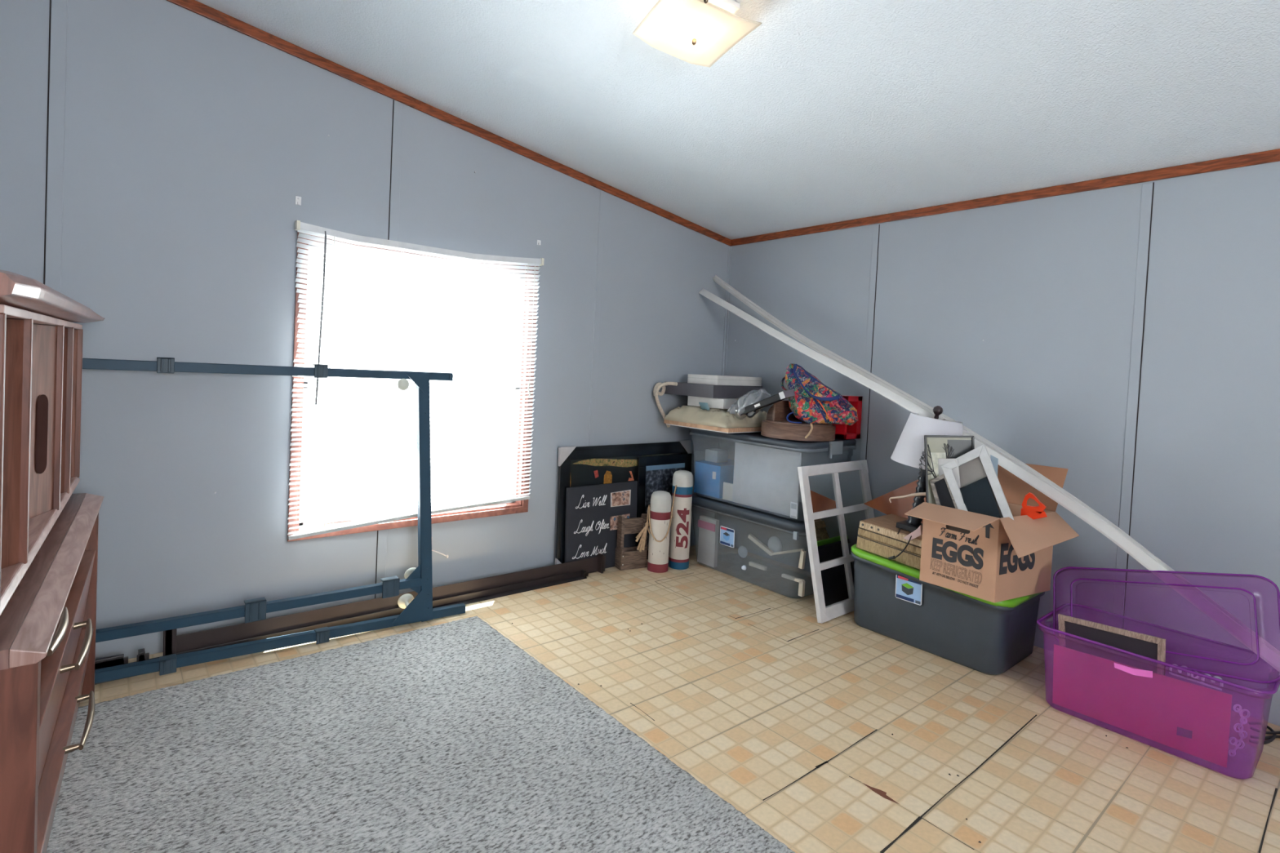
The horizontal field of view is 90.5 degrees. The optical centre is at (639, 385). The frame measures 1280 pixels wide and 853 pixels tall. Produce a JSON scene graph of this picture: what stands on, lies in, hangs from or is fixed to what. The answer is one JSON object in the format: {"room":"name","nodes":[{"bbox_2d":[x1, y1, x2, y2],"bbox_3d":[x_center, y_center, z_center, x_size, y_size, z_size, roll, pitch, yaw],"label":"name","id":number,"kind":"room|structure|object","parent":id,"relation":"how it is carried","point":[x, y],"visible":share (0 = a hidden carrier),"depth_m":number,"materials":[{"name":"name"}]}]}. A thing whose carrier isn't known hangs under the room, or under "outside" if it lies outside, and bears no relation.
{"room":"storage room","nodes":[
{"label":"storage room","id":0,"kind":"room"},
{"bbox_2d":[0,0,730,659],"bbox_3d":[-0.970,-0.264,3.256,4.200,2.679,0.120,1,2,-40],"label":"wall","id":1,"kind":"structure","parent":0,"point":[192,140],"depth_m":2.62,"materials":[{"name":"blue paint"}]},
{"bbox_2d":[43,0,67,293],"bbox_3d":[-2.083,-0.229,2.247,0.042,2.558,0.004,1,2,-40],"label":"trim","id":2,"kind":"structure","parent":1,"relation":"attached to","point":[59,11],"depth_m":2.23,"materials":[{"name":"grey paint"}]},
{"bbox_2d":[295,195,301,205],"bbox_3d":[-1.465,-0.792,2.721,0.022,0.036,0.012,1,2,-40],"label":"wall hook","id":3,"kind":"object","parent":1,"relation":"attached to","point":[298,199],"visible":1,"depth_m":2.72,"materials":[{"name":"white paint"}]},
{"bbox_2d":[374,99,403,598],"bbox_3d":[-1.188,-0.130,3.002,0.042,2.404,0.004,1,2,-40],"label":"trim","id":4,"kind":"structure","parent":1,"relation":"attached to","point":[398,106],"depth_m":2.98,"materials":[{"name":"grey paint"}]},
{"bbox_2d":[287,230,538,542],"bbox_3d":[-1.077,0.009,3.158,1.188,1.366,0.102,1,2,-40],"label":"window","id":5,"kind":"structure","parent":1,"relation":"in","point":[520,506],"depth_m":3.08,"materials":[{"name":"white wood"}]},
{"bbox_2d":[287,220,544,540],"bbox_3d":[-1.020,-0.012,3.078,1.205,1.377,0.056,1,2,-40],"label":"window blind","id":6,"kind":"object","parent":5,"relation":"attached to","point":[304,228],"visible":0.95,"depth_m":3.02,"materials":[{"name":"white plastic"}]},
{"bbox_2d":[431,550,448,558],"bbox_3d":[-1.024,0.812,3.165,0.141,0.100,0.040,3,2,-4],"label":"cord","id":7,"kind":"object","parent":1,"relation":"attached to","point":[446,556],"visible":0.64,"depth_m":3.15,"materials":[{"name":"white plastic"}]},
{"bbox_2d":[166,0,731,246],"bbox_3d":[-0.878,-1.300,3.177,4.000,0.569,0.012,1,2,-40],"label":"trim","id":8,"kind":"structure","parent":1,"relation":"attached to","point":[193,6],"depth_m":3.01,"materials":[{"name":"brown wood"}]},
{"bbox_2d":[587,190,606,446],"bbox_3d":[-0.270,-0.028,3.777,0.042,2.246,0.004,1,2,-40],"label":"trim","id":9,"kind":"structure","parent":1,"relation":"attached to","point":[602,194],"depth_m":3.77,"materials":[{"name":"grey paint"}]},
{"bbox_2d":[653,382,677,427],"bbox_3d":[0.173,0.127,4.040,0.143,0.299,0.137,1,2,-40],"label":"rope","id":10,"kind":"object","parent":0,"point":[655,391],"visible":0.94,"depth_m":4.04,"materials":[{"name":"white fabric"}]},
{"bbox_2d":[79,542,1279,852],"bbox_3d":[0.667,1.260,1.255,4.200,0.100,5.400,1,2,-40],"label":"floor","id":11,"kind":"structure","parent":0,"point":[745,710],"depth_m":2.20,"materials":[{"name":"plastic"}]},
{"bbox_2d":[82,357,466,683],"bbox_3d":[-1.530,0.489,2.522,1.745,1.167,0.183,1,2,-40],"label":"frame","id":12,"kind":"object","parent":11,"relation":"on","point":[420,608],"visible":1,"depth_m":2.64,"materials":[{"name":"teal metal"}]},
{"bbox_2d":[94,569,588,684],"bbox_3d":[-1.290,1.035,2.802,2.576,0.080,0.050,1,2,-40],"label":"bed rail","id":13,"kind":"object","parent":11,"relation":"on","point":[491,593],"visible":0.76,"depth_m":3.07,"materials":[{"name":"black metal"}]},
{"bbox_2d":[163,553,605,656],"bbox_3d":[-1.010,1.006,3.067,2.073,0.150,0.045,1,2,-40],"label":"bed rail","id":14,"kind":"object","parent":11,"relation":"on","point":[172,643],"visible":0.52,"depth_m":2.82,"materials":[{"name":"brown metal"}]},
{"bbox_2d":[46,616,795,852],"bbox_3d":[-0.371,1.159,1.008,1.946,0.015,3.561,1,2,-40],"label":"carpet","id":15,"kind":"object","parent":11,"relation":"on","point":[451,737],"visible":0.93,"depth_m":1.84,"materials":[{"name":"grey carpet"}]},
{"bbox_2d":[0,493,103,852],"bbox_3d":[-1.596,0.736,1.478,0.498,0.690,1.369,2,2,-37],"label":"dresser","id":16,"kind":"object","parent":15,"relation":"on","point":[48,624],"visible":0.99,"depth_m":1.29,"materials":[{"name":"brown wood"}]},
{"bbox_2d":[0,269,104,615],"bbox_3d":[-1.567,0.083,1.465,0.420,0.618,1.435,2,2,-37],"label":"hutch","id":17,"kind":"object","parent":16,"relation":"on","point":[41,342],"visible":1,"depth_m":1.35,"materials":[{"name":"brown wood"}]},
{"bbox_2d":[564,480,637,568],"bbox_3d":[-0.224,0.845,3.785,0.520,0.507,0.034,1,2,-40],"label":"sign","id":18,"kind":"object","parent":11,"relation":"on","point":[593,512],"visible":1,"depth_m":3.75,"materials":[{"name":"black wood"}]},
{"bbox_2d":[609,513,629,530],"bbox_3d":[-0.122,0.834,3.859,0.151,0.087,0.004,1,2,-40],"label":"photo","id":19,"kind":"object","parent":18,"relation":"attached to","point":[613,517],"depth_m":3.83},
{"bbox_2d":[611,490,629,506],"bbox_3d":[-0.118,0.691,3.858,0.139,0.084,0.004,1,2,-40],"label":"photo","id":20,"kind":"object","parent":18,"relation":"attached to","point":[619,498],"depth_m":3.86},
{"bbox_2d":[555,440,691,564],"bbox_3d":[-0.072,0.734,3.939,1.037,0.742,0.039,1,2,-40],"label":"framed picture","id":21,"kind":"object","parent":11,"relation":"on","point":[578,466],"visible":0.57,"depth_m":3.77,"materials":[{"name":"black paint"}]},
{"bbox_2d":[614,513,648,570],"bbox_3d":[-0.051,0.944,3.849,0.178,0.322,0.098,2,2,-29],"label":"wooden caddy","id":22,"kind":"object","parent":11,"relation":"on","point":[628,557],"visible":0.88,"depth_m":3.82,"materials":[{"name":"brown wood"}]},
{"bbox_2d":[635,490,672,573],"bbox_3d":[0.088,0.875,3.824,0.204,0.475,0.136,3,2,16],"label":"float","id":23,"kind":"object","parent":11,"relation":"on","point":[660,513],"visible":1,"depth_m":3.77,"materials":[{"name":"beige paint"}]},
{"bbox_2d":[635,453,691,559],"bbox_3d":[0.157,0.780,4.103,0.460,0.655,0.029,1,2,-40],"label":"framed picture","id":24,"kind":"object","parent":11,"relation":"on","point":[655,473],"visible":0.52,"depth_m":4.04},
{"bbox_2d":[644,462,684,550],"bbox_3d":[0.157,0.780,4.103,0.348,0.543,0.018,1,2,-40],"label":"print","id":25,"kind":"object","parent":24,"relation":"attached to","point":[658,476],"depth_m":4.06},
{"bbox_2d":[668,470,693,569],"bbox_3d":[0.252,0.822,3.900,0.126,0.593,0.126,3,2,5],"label":"float","id":26,"kind":"object","parent":11,"relation":"on","point":[682,480],"visible":0.98,"depth_m":3.85,"materials":[{"name":"beige paint"}]},
{"bbox_2d":[691,493,813,598],"bbox_3d":[0.754,0.930,3.823,0.523,0.421,0.902,1,2,-40],"label":"storage bin","id":27,"kind":"object","parent":11,"relation":"on","point":[731,564],"depth_m":3.72,"materials":[{"name":"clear plastic"}]},
{"bbox_2d":[697,515,719,567],"bbox_3d":[0.418,0.964,3.918,0.034,0.288,0.148,1,2,-40],"label":"packet","id":28,"kind":"object","parent":27,"relation":"in","point":[708,527],"visible":1,"depth_m":3.90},
{"bbox_2d":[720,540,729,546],"bbox_3d":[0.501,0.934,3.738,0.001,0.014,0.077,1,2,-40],"label":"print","id":29,"kind":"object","parent":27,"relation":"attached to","point":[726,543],"depth_m":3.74},
{"bbox_2d":[723,533,729,541],"bbox_3d":[0.508,0.898,3.729,0.002,0.040,0.050,1,2,-40],"label":"print","id":30,"kind":"object","parent":27,"relation":"attached to","point":[726,536],"depth_m":3.73},
{"bbox_2d":[720,528,733,546],"bbox_3d":[0.511,0.892,3.726,0.004,0.100,0.104,1,2,-40],"label":"print","id":31,"kind":"object","parent":27,"relation":"attached to","point":[726,535],"depth_m":3.72},
{"bbox_2d":[720,526,733,533],"bbox_3d":[0.512,0.849,3.724,0.001,0.013,0.104,1,2,-40],"label":"print","id":32,"kind":"object","parent":27,"relation":"attached to","point":[723,530],"depth_m":3.73},
{"bbox_2d":[737,546,747,557],"bbox_3d":[0.600,0.981,3.725,0.022,0.070,0.070,1,2,-40],"label":"dish","id":33,"kind":"object","parent":27,"relation":"in","point":[742,551],"visible":1,"depth_m":3.71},
{"bbox_2d":[741,564,746,569],"bbox_3d":[0.599,1.055,3.662,0.022,0.028,0.028,1,2,-40],"label":"dish","id":34,"kind":"object","parent":27,"relation":"in","point":[743,567],"visible":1,"depth_m":3.65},
{"bbox_2d":[688,427,856,520],"bbox_3d":[0.773,0.497,3.816,0.520,0.431,0.927,1,2,-40],"label":"storage bin","id":35,"kind":"object","parent":27,"relation":"on","point":[701,439],"visible":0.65,"depth_m":3.65,"materials":[{"name":"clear plastic"}]},
{"bbox_2d":[693,458,734,498],"bbox_3d":[0.526,0.586,4.003,0.304,0.195,0.216,1,2,-40],"label":"box","id":36,"kind":"object","parent":35,"relation":"in","point":[709,477],"visible":0.56,"depth_m":3.89,"materials":[{"name":"blue cardboard"}]},
{"bbox_2d":[705,448,728,462],"bbox_3d":[0.487,0.456,4.034,0.100,0.090,0.105,1,2,-40],"label":"packet","id":37,"kind":"object","parent":36,"relation":"on","point":[716,455],"visible":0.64,"depth_m":4.00,"materials":[{"name":"white paper"}]},
{"bbox_2d":[663,405,767,433],"bbox_3d":[0.488,0.204,3.923,0.450,0.122,0.545,1,2,-40],"label":"cushion","id":38,"kind":"object","parent":35,"relation":"on","point":[716,420],"visible":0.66,"depth_m":3.75,"materials":[{"name":"beige fabric"}]},
{"bbox_2d":[698,402,709,409],"bbox_3d":[0.397,0.133,3.895,0.020,0.050,0.095,1,2,-40],"label":"label","id":39,"kind":"object","parent":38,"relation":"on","point":[704,406],"visible":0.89,"depth_m":3.89,"materials":[{"name":"blue paper"}]},
{"bbox_2d":[687,395,737,408],"bbox_3d":[0.524,0.109,4.015,0.320,0.060,0.307,1,2,-40],"label":"box","id":40,"kind":"object","parent":38,"relation":"on","point":[720,403],"visible":0.53,"depth_m":3.87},
{"bbox_2d":[664,382,762,398],"bbox_3d":[0.467,0.032,4.132,0.460,0.078,0.465,1,2,-40],"label":"box","id":41,"kind":"object","parent":40,"relation":"on","point":[712,391],"visible":0.66,"depth_m":3.93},
{"bbox_2d":[687,373,761,386],"bbox_3d":[0.549,-0.031,4.097,0.421,0.058,0.262,1,2,-40],"label":"box","id":42,"kind":"object","parent":41,"relation":"on","point":[693,379],"visible":0.96,"depth_m":3.98,"materials":[{"name":"white cardboard"}]},
{"bbox_2d":[726,388,770,419],"bbox_3d":[0.627,0.114,3.678,0.162,0.197,0.258,1,2,-40],"label":"plastic bag","id":43,"kind":"object","parent":38,"relation":"on","point":[737,409],"visible":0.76,"depth_m":3.62,"materials":[{"name":"clear plastic"}]},
{"bbox_2d":[742,389,795,414],"bbox_3d":[0.706,0.097,3.552,0.098,0.169,0.328,1,2,-40],"label":"box","id":44,"kind":"object","parent":43,"relation":"on","point":[783,395],"visible":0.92,"depth_m":3.49,"materials":[{"name":"white paint"}]},
{"bbox_2d":[722,481,733,501],"bbox_3d":[0.529,0.638,3.792,0.012,0.103,0.082,1,2,-40],"label":"board","id":45,"kind":"object","parent":35,"relation":"in","point":[727,492],"visible":1,"depth_m":3.79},
{"bbox_2d":[732,442,801,517],"bbox_3d":[0.706,0.526,3.576,0.010,0.354,0.463,1,2,-40],"label":"cardboard sheet","id":46,"kind":"object","parent":35,"relation":"in","point":[766,478],"visible":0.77,"depth_m":3.56,"materials":[{"name":"white cardboard"}]},
{"bbox_2d":[791,502,796,509],"bbox_3d":[0.819,0.646,3.376,0.001,0.028,0.035,1,2,-40],"label":"print","id":47,"kind":"object","parent":35,"relation":"attached to","point":[793,505],"depth_m":3.38},
{"bbox_2d":[760,400,835,441],"bbox_3d":[0.905,0.195,3.621,0.410,0.204,0.410,1,2,-40],"label":"basket","id":48,"kind":"object","parent":35,"relation":"on","point":[781,429],"depth_m":3.48,"materials":[{"name":"brown wood"}]},
{"bbox_2d":[804,423,813,438],"bbox_3d":[0.901,0.245,3.379,0.043,0.085,0.021,4,2,33],"label":"cord","id":49,"kind":"object","parent":48,"relation":"hanging from","point":[811,424],"visible":1,"depth_m":3.37,"materials":[{"name":"fabric"}]},
{"bbox_2d":[781,363,857,425],"bbox_3d":[0.987,0.051,3.537,0.442,0.333,0.255,4,2,27],"label":"backpack","id":50,"kind":"object","parent":48,"relation":"on","point":[813,402],"visible":0.97,"depth_m":3.46,"materials":[{"name":"multicoloured fabric"}]},
{"bbox_2d":[831,395,862,439],"bbox_3d":[1.179,0.182,3.622,0.162,0.242,0.091,1,2,-40],"label":"shadow box","id":51,"kind":"object","parent":35,"relation":"on","point":[842,431],"visible":0.5,"depth_m":3.61,"materials":[{"name":"red paint"}]},
{"bbox_2d":[768,536,782,552],"bbox_3d":[0.756,0.903,3.572,0.022,0.100,0.100,1,2,-40],"label":"dish","id":52,"kind":"object","parent":27,"relation":"in","point":[775,544],"visible":0.91,"depth_m":3.56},
{"bbox_2d":[786,629,819,641],"bbox_3d":[0.764,1.168,2.959,0.242,0.001,0.008,1,2,-40],"label":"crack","id":53,"kind":"structure","parent":11,"relation":"on","point":[817,629],"depth_m":2.95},
{"bbox_2d":[511,600,1128,843],"bbox_3d":[0.541,1.168,2.550,1.464,0.002,1.906,2,2,-34],"label":"crumbs","id":54,"kind":"object","parent":11,"relation":"on","point":[797,601],"visible":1,"depth_m":2.15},
{"bbox_2d":[763,729,877,800],"bbox_3d":[0.585,1.185,1.996,0.613,0.001,0.008,1,2,-40],"label":"floor seam","id":55,"kind":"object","parent":11,"relation":"on","point":[875,730],"depth_m":1.96,"materials":[{"name":"black"}]},
{"bbox_2d":[814,760,827,768],"bbox_3d":[0.568,1.185,1.980,0.057,0.001,0.013,1,2,-40],"label":"crack","id":56,"kind":"object","parent":11,"relation":"on","point":[818,766],"depth_m":1.98,"materials":[{"name":"black"}]},
{"bbox_2d":[797,459,874,623],"bbox_3d":[1.080,0.797,3.359,0.615,0.750,0.192,1,2,-40],"label":"window frame","id":57,"kind":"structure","parent":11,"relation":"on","point":[834,495],"depth_m":3.29,"materials":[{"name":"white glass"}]},
{"bbox_2d":[863,783,898,804],"bbox_3d":[0.706,1.195,1.858,0.028,0.001,0.121,1,2,-40],"label":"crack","id":58,"kind":"structure","parent":11,"relation":"on","point":[878,792],"depth_m":1.86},
{"bbox_2d":[880,816,921,852],"bbox_3d":[0.698,1.199,1.692,0.216,0.001,0.011,1,2,-40],"label":"crack","id":59,"kind":"object","parent":11,"relation":"on","point":[919,818],"depth_m":1.70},
{"bbox_2d":[920,817,973,849],"bbox_3d":[0.824,1.205,1.705,0.008,0.001,0.144,1,2,-40],"label":"crack","id":60,"kind":"object","parent":11,"relation":"on","point":[921,817],"depth_m":1.71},
{"bbox_2d":[850,543,1044,675],"bbox_3d":[1.430,1.007,3.005,0.507,0.377,0.750,1,2,-40],"label":"storage tote","id":61,"kind":"object","parent":11,"relation":"on","point":[891,600],"visible":0.7,"depth_m":2.79,"materials":[{"name":"plastic"}]},
{"bbox_2d":[856,534,920,569],"bbox_3d":[1.288,0.790,3.075,0.301,0.085,0.348,1,2,-40],"label":"wooden crate","id":62,"kind":"object","parent":61,"relation":"on","point":[907,557],"visible":0.31,"depth_m":2.99,"materials":[{"name":"brown wood"}]},
{"bbox_2d":[857,526,921,555],"bbox_3d":[1.294,0.738,3.078,0.301,0.061,0.346,1,2,-40],"label":"wooden crate","id":63,"kind":"object","parent":62,"relation":"on","point":[917,549],"visible":0.29,"depth_m":2.99,"materials":[{"name":"brown wood"}]},
{"bbox_2d":[859,513,922,546],"bbox_3d":[1.297,0.701,3.063,0.301,0.057,0.346,1,2,-40],"label":"wooden crate","id":64,"kind":"object","parent":63,"relation":"on","point":[886,525],"visible":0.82,"depth_m":3.04,"materials":[{"name":"brown wood"}]},
{"bbox_2d":[903,524,922,540],"bbox_3d":[1.239,0.669,2.880,0.012,0.081,0.083,1,2,-40],"label":"peg","id":65,"kind":"object","parent":64,"relation":"attached to","point":[917,532],"visible":1,"depth_m":2.87,"materials":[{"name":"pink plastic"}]},
{"bbox_2d":[888,405,962,559],"bbox_3d":[1.337,0.458,2.982,0.338,0.729,0.315,1,2,-40],"label":"table lamp","id":66,"kind":"object","parent":64,"relation":"on","point":[909,447],"visible":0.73,"depth_m":2.92,"materials":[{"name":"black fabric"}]},
{"bbox_2d":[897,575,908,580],"bbox_3d":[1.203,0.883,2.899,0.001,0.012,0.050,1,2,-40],"label":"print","id":67,"kind":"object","parent":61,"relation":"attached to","point":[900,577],"depth_m":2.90},
{"bbox_2d":[895,594,914,602],"bbox_3d":[1.208,0.973,2.894,0.001,0.015,0.085,1,2,-40],"label":"print","id":68,"kind":"object","parent":61,"relation":"attached to","point":[900,597],"depth_m":2.89},
{"bbox_2d":[901,582,913,588],"bbox_3d":[1.217,0.913,2.883,0.001,0.023,0.060,1,2,-40],"label":"print","id":69,"kind":"object","parent":61,"relation":"attached to","point":[904,585],"depth_m":2.88,"materials":[{"name":"green paper"}]},
{"bbox_2d":[902,585,913,595],"bbox_3d":[1.216,0.935,2.884,0.002,0.042,0.056,1,2,-40],"label":"print","id":70,"kind":"object","parent":61,"relation":"attached to","point":[906,589],"depth_m":2.88,"materials":[{"name":"paper"}]},
{"bbox_2d":[896,575,921,585],"bbox_3d":[1.221,0.884,2.878,0.001,0.014,0.116,1,2,-40],"label":"print","id":71,"kind":"object","parent":61,"relation":"attached to","point":[905,580],"depth_m":2.88},
{"bbox_2d":[896,577,921,604],"bbox_3d":[1.220,0.929,2.881,0.004,0.104,0.116,1,2,-40],"label":"print","id":72,"kind":"object","parent":61,"relation":"attached to","point":[908,590],"depth_m":2.88},
{"bbox_2d":[904,463,1079,602],"bbox_3d":[1.504,0.611,2.659,0.703,0.517,0.483,1,2,-40],"label":"box","id":73,"kind":"object","parent":61,"relation":"on","point":[993,559],"visible":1,"depth_m":2.60,"materials":[{"name":"cardboard"}]},
{"bbox_2d":[864,479,925,523],"bbox_3d":[1.468,0.562,3.152,0.734,0.329,0.092,4,2,39],"label":"flap","id":74,"kind":"object","parent":73,"relation":"attached to","point":[899,507],"visible":0.21,"depth_m":3.29,"materials":[{"name":"brown cardboard"}]},
{"bbox_2d":[888,492,925,502],"bbox_3d":[1.230,0.516,2.911,0.027,0.081,0.179,1,2,-40],"label":"hanger","id":75,"kind":"object","parent":73,"relation":"in","point":[919,493],"visible":0.94,"depth_m":2.90,"materials":[{"name":"brown wood"}]},
{"bbox_2d":[929,474,958,509],"bbox_3d":[1.301,0.474,2.696,0.046,0.198,0.140,1,2,-40],"label":"picture frame","id":76,"kind":"object","parent":73,"relation":"in","point":[943,495],"visible":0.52,"depth_m":2.71,"materials":[{"name":"white wood"}]},
{"bbox_2d":[934,478,955,508],"bbox_3d":[1.301,0.475,2.701,0.023,0.153,0.099,1,2,-40],"label":"picture","id":77,"kind":"object","parent":76,"relation":"attached to","point":[944,496],"depth_m":2.70},
{"bbox_2d":[918,435,974,504],"bbox_3d":[1.324,0.404,2.731,0.237,0.384,0.049,3,2,14],"label":"framed picture","id":78,"kind":"object","parent":73,"relation":"in","point":[935,446],"visible":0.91,"depth_m":2.74,"materials":[{"name":"black paint"}]},
{"bbox_2d":[930,452,946,478],"bbox_3d":[1.292,0.348,2.742,0.070,0.115,0.011,3,2,13],"label":"print","id":79,"kind":"object","parent":78,"relation":"attached to","point":[935,456],"depth_m":2.74},
{"bbox_2d":[937,458,960,491],"bbox_3d":[1.322,0.417,2.704,0.003,0.214,0.112,1,2,-40],"label":"board","id":80,"kind":"object","parent":73,"relation":"in","point":[941,462],"visible":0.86,"depth_m":2.69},
{"bbox_2d":[941,444,1013,519],"bbox_3d":[1.407,0.426,2.635,0.292,0.362,0.084,4,2,35],"label":"picture frame","id":81,"kind":"object","parent":73,"relation":"in","point":[981,492],"visible":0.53,"depth_m":2.63,"materials":[{"name":"white wood"}]},
{"bbox_2d":[960,476,1000,518],"bbox_3d":[1.404,0.479,2.610,0.163,0.207,0.032,4,2,34],"label":"picture","id":82,"kind":"object","parent":81,"relation":"attached to","point":[978,495],"depth_m":2.61},
{"bbox_2d":[990,454,998,476],"bbox_3d":[1.518,0.380,2.721,0.003,0.156,0.035,1,2,-40],"label":"card","id":83,"kind":"object","parent":73,"relation":"in","point":[994,460],"visible":0.43,"depth_m":2.71,"materials":[{"name":"white paper"}]},
{"bbox_2d":[1020,492,1047,519],"bbox_3d":[1.619,0.510,2.603,0.050,0.134,0.108,1,2,-40],"label":"scoop","id":84,"kind":"object","parent":73,"relation":"in","point":[1033,512],"visible":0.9,"depth_m":2.58,"materials":[{"name":"plastic"}]},
{"bbox_2d":[920,715,1036,817],"bbox_3d":[1.123,1.210,2.051,0.897,0.001,0.010,1,2,-40],"label":"crack","id":85,"kind":"object","parent":11,"relation":"on","point":[1029,721],"depth_m":2.03,"materials":[{"name":"black"}]},
{"bbox_2d":[698,288,1279,672],"bbox_3d":[1.394,0.311,3.006,0.024,1.759,3.341,2,2,-38],"label":"trim strip","id":86,"kind":"object","parent":11,"relation":"on","point":[1268,655],"visible":0.88,"depth_m":2.56,"materials":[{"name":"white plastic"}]},
{"bbox_2d":[713,275,1279,655],"bbox_3d":[1.454,0.259,3.041,0.017,1.870,3.372,2,2,-36],"label":"trim strip","id":87,"kind":"object","parent":11,"relation":"on","point":[753,306],"visible":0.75,"depth_m":3.08,"materials":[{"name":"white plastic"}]},
{"bbox_2d":[1036,603,1279,779],"bbox_3d":[1.846,1.078,2.291,0.416,0.312,0.655,1,2,-40],"label":"storage bin","id":88,"kind":"object","parent":11,"relation":"on","point":[1242,766],"visible":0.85,"depth_m":2.18,"materials":[{"name":"purple plastic"}]},
{"bbox_2d":[1057,613,1165,675],"bbox_3d":[1.698,0.999,2.300,0.036,0.262,0.333,1,2,-40],"label":"picture frame","id":89,"kind":"object","parent":88,"relation":"in","point":[1148,646],"visible":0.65,"depth_m":2.29,"materials":[{"name":"beige wood"}]},
{"bbox_2d":[1052,644,1231,768],"bbox_3d":[1.720,1.095,2.208,0.034,0.252,0.493,1,2,-40],"label":"sheet","id":90,"kind":"object","parent":88,"relation":"in","point":[1193,719],"visible":1,"depth_m":2.18,"materials":[{"name":"pink plastic"}]},
{"bbox_2d":[1053,566,1279,683],"bbox_3d":[1.859,0.824,2.288,0.182,0.394,0.679,1,2,-40],"label":"lid","id":91,"kind":"object","parent":88,"relation":"attached to","point":[1056,573],"visible":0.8,"depth_m":2.25,"materials":[{"name":"purple plastic"}]},
{"bbox_2d":[1168,664,1223,690],"bbox_3d":[1.883,0.985,2.149,0.008,0.045,0.141,1,2,-40],"label":"scroll","id":92,"kind":"object","parent":88,"relation":"in","point":[1170,668],"visible":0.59,"depth_m":2.14},
{"bbox_2d":[1228,704,1249,756],"bbox_3d":[1.929,1.117,2.042,0.005,0.175,0.045,1,2,-40],"label":"scroll","id":93,"kind":"object","parent":88,"relation":"in","point":[1239,711],"visible":1,"depth_m":2.04},
{"bbox_2d":[1248,722,1279,744],"bbox_3d":[2.273,1.250,2.287,0.295,0.015,0.123,2,2,-9],"label":"power cable","id":94,"kind":"object","parent":11,"relation":"on","point":[1272,738],"visible":0.76,"depth_m":2.26,"materials":[{"name":"black rubber"}]},
{"bbox_2d":[1257,787,1277,852],"bbox_3d":[1.812,1.248,1.827,0.436,0.001,0.010,1,2,-40],"label":"crack","id":95,"kind":"object","parent":11,"relation":"on","point":[1276,789],"depth_m":1.81,"materials":[{"name":"black"}]},
{"bbox_2d":[195,0,1279,239],"bbox_3d":[0.786,-1.230,1.188,4.200,0.631,5.400,1,2,-40],"label":"ceiling","id":96,"kind":"structure","parent":0,"point":[826,111],"depth_m":2.45,"materials":[{"name":"white paint"}]},
{"bbox_2d":[632,0,761,67],"bbox_3d":[0.183,-1.183,2.046,0.306,0.120,0.327,2,2,-25],"label":"ceiling light","id":97,"kind":"object","parent":96,"relation":"attached to","point":[695,32],"visible":1,"depth_m":2.04,"materials":[{"name":"white glass"}]},
{"bbox_2d":[718,160,1279,726],"bbox_3d":[2.332,0.179,2.509,0.120,2.150,5.300,1,2,-40],"label":"wall","id":98,"kind":"structure","parent":0,"point":[1047,285],"depth_m":2.80,"materials":[{"name":"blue paint"}]},
{"bbox_2d":[714,246,732,519],"bbox_3d":[0.586,0.072,4.487,0.022,2.090,0.022,1,2,-40],"label":"trim","id":99,"kind":"structure","parent":98,"relation":"attached to","point":[730,249],"depth_m":4.47,"materials":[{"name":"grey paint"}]},
{"bbox_2d":[859,224,879,460],"bbox_3d":[1.298,0.129,3.648,0.004,2.090,0.036,1,2,-40],"label":"trim","id":100,"kind":"structure","parent":98,"relation":"attached to","point":[876,228],"depth_m":3.63,"materials":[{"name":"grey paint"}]},
{"bbox_2d":[730,148,1279,246],"bbox_3d":[2.302,-0.867,2.472,0.012,0.045,5.188,1,2,-40],"label":"trim","id":101,"kind":"structure","parent":98,"relation":"attached to","point":[1269,156],"depth_m":2.95,"materials":[{"name":"brown wood"}]},
{"bbox_2d":[1111,182,1154,629],"bbox_3d":[2.090,0.192,2.701,0.004,2.090,0.036,1,2,-40],"label":"trim","id":102,"kind":"structure","parent":98,"relation":"attached to","point":[1147,188],"depth_m":2.69,"materials":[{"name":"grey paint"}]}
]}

